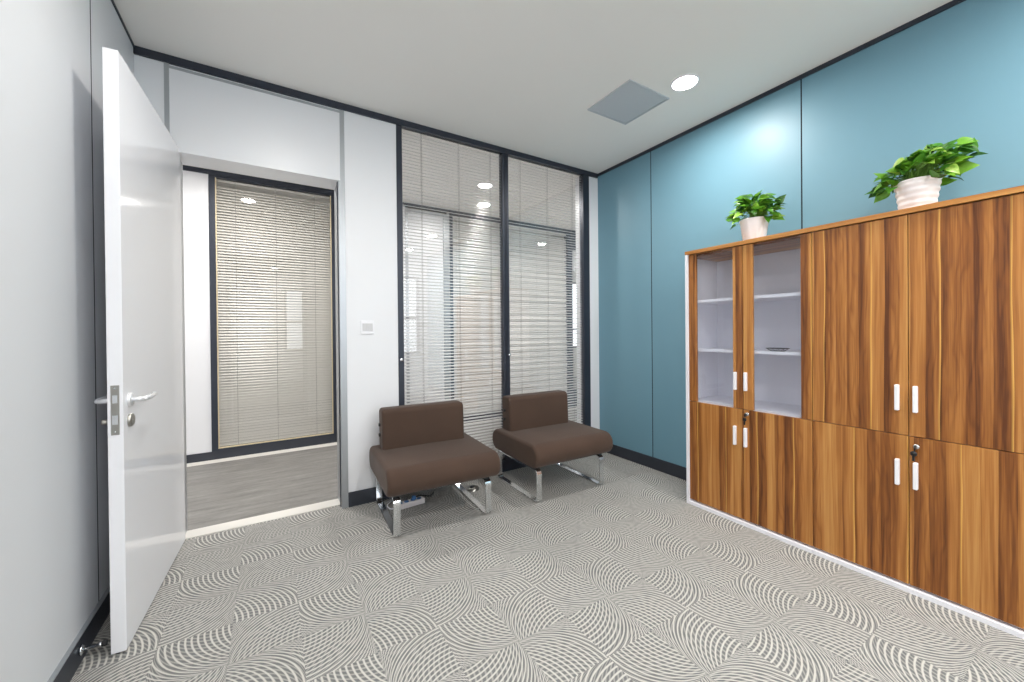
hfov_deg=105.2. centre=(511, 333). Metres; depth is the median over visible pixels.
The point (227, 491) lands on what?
floor
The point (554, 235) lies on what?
wall
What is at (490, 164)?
blind
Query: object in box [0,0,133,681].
wall
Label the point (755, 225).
potted plant
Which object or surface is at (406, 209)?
trim
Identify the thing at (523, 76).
ceiling
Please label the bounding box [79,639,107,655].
door stop
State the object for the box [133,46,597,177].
trim
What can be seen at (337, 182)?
trim
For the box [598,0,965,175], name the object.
trim
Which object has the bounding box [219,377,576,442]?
floor
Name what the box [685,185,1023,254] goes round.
board
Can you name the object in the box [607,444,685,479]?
baseboard
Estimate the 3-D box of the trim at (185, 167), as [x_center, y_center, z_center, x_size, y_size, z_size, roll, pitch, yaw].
[-2.137,-1.548,4.209,7.220,0.045,0.054,-1,0,-32]
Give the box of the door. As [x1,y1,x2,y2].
[94,47,184,654]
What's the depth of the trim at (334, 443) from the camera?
3.89 m
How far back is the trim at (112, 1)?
1.95 m
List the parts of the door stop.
rod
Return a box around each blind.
[216,179,332,446]
[402,127,502,458]
[453,217,566,414]
[508,156,582,423]
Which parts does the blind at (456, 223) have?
rail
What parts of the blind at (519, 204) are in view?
ladder cord, ladder cord, ladder cord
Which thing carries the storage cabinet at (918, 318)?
on the floor at (622, 578)
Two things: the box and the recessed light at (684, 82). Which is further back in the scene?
the box
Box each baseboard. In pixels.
[47,585,109,681]
[186,403,573,463]
[348,487,390,506]
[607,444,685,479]
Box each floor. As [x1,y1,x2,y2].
[70,452,1023,681]
[187,410,576,530]
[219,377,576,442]
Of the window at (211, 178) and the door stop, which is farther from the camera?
the window at (211, 178)
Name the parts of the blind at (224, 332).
ladder cord, rail, ladder cord, ladder cord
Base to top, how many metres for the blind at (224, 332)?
2.595 m
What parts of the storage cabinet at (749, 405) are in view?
glass door, door, handle, handle, handle, handle, glass door, door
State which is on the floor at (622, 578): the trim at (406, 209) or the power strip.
the power strip
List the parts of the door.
handle, lock plate, handle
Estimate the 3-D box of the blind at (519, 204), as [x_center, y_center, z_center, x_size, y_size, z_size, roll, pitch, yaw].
[0.324,-0.247,3.633,0.848,2.647,0.022,-1,0,-32]
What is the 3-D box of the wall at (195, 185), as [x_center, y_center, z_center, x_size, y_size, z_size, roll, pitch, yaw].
[-3.057,-0.175,3.695,5.085,2.769,0.120,-1,0,-32]
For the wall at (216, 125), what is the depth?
2.71 m
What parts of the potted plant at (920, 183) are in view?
pot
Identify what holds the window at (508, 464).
in the wall at (216, 125)
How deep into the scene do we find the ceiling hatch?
2.69 m
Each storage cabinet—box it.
[685,233,814,552]
[812,193,1023,638]
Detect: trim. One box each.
[111,0,134,46]
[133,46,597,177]
[164,62,348,533]
[183,165,572,232]
[185,499,339,538]
[187,407,576,466]
[336,182,340,506]
[405,208,450,402]
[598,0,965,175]
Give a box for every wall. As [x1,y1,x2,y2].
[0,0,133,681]
[134,54,599,500]
[183,170,444,454]
[217,239,576,406]
[474,234,564,393]
[598,0,1023,467]
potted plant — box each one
[726,191,785,239]
[865,137,987,209]
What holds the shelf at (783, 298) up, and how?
attached to the storage cabinet at (749, 405)
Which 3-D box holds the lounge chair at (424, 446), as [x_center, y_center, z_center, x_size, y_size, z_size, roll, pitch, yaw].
[-0.539,0.850,2.645,0.716,0.682,0.662,-1,0,-29]
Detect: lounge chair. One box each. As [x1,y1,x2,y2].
[369,400,500,537]
[493,390,612,501]
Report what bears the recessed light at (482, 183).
in the ceiling
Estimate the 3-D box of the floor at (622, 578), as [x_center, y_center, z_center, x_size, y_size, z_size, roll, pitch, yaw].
[0.748,1.239,0.905,3.629,0.100,5.155,-1,0,-32]
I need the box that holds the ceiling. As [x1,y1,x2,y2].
[114,0,951,271]
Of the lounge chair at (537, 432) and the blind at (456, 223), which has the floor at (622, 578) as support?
the lounge chair at (537, 432)
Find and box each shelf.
[698,292,800,304]
[698,347,800,355]
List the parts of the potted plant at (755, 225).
pot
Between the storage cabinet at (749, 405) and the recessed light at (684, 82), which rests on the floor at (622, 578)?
the storage cabinet at (749, 405)
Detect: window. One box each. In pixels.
[208,174,336,451]
[396,124,590,471]
[449,213,573,417]
[572,230,576,407]
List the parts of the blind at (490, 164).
ladder cord, ladder cord, ladder cord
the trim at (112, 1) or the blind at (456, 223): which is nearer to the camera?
the trim at (112, 1)
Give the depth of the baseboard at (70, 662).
1.45 m
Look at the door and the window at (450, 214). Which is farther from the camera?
the window at (450, 214)
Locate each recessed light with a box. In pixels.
[477,182,492,188]
[670,74,699,90]
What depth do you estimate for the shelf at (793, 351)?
2.49 m
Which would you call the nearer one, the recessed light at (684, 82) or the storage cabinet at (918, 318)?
the storage cabinet at (918, 318)
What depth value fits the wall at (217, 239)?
6.88 m
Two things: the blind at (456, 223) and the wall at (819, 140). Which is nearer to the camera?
the wall at (819, 140)
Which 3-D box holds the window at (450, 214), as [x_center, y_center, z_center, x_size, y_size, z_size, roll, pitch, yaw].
[0.054,-0.230,5.598,2.040,2.646,0.112,-1,0,-32]
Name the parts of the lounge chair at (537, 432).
leg, backrest, seat, leg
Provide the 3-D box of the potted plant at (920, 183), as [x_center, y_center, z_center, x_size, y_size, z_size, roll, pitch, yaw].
[1.918,-0.727,1.825,0.319,0.320,0.342,0,0,9]
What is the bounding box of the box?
[466,485,478,491]
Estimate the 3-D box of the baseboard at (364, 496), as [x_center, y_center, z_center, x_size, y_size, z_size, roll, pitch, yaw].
[-0.570,1.140,3.038,3.405,0.100,0.012,-1,0,-32]
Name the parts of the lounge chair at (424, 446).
leg, backrest, seat, leg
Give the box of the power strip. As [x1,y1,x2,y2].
[387,492,433,509]
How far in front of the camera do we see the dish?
2.26 m
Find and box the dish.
[766,348,789,350]
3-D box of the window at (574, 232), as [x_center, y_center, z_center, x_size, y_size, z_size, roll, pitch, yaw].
[2.362,-0.242,7.028,3.390,2.769,0.104,-1,0,-32]
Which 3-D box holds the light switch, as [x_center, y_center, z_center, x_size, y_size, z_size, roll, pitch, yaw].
[-1.019,-0.043,2.761,0.090,0.094,0.012,-1,0,-32]
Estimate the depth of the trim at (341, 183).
2.67 m
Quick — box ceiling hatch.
[587,79,669,124]
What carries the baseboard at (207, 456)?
attached to the wall at (195, 185)
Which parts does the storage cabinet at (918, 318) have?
door, door, handle, handle, handle, handle, door, door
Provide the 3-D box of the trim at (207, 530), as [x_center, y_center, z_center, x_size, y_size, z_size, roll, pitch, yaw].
[-1.599,1.240,2.551,0.875,0.084,0.113,-1,0,-32]
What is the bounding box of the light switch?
[361,321,373,333]

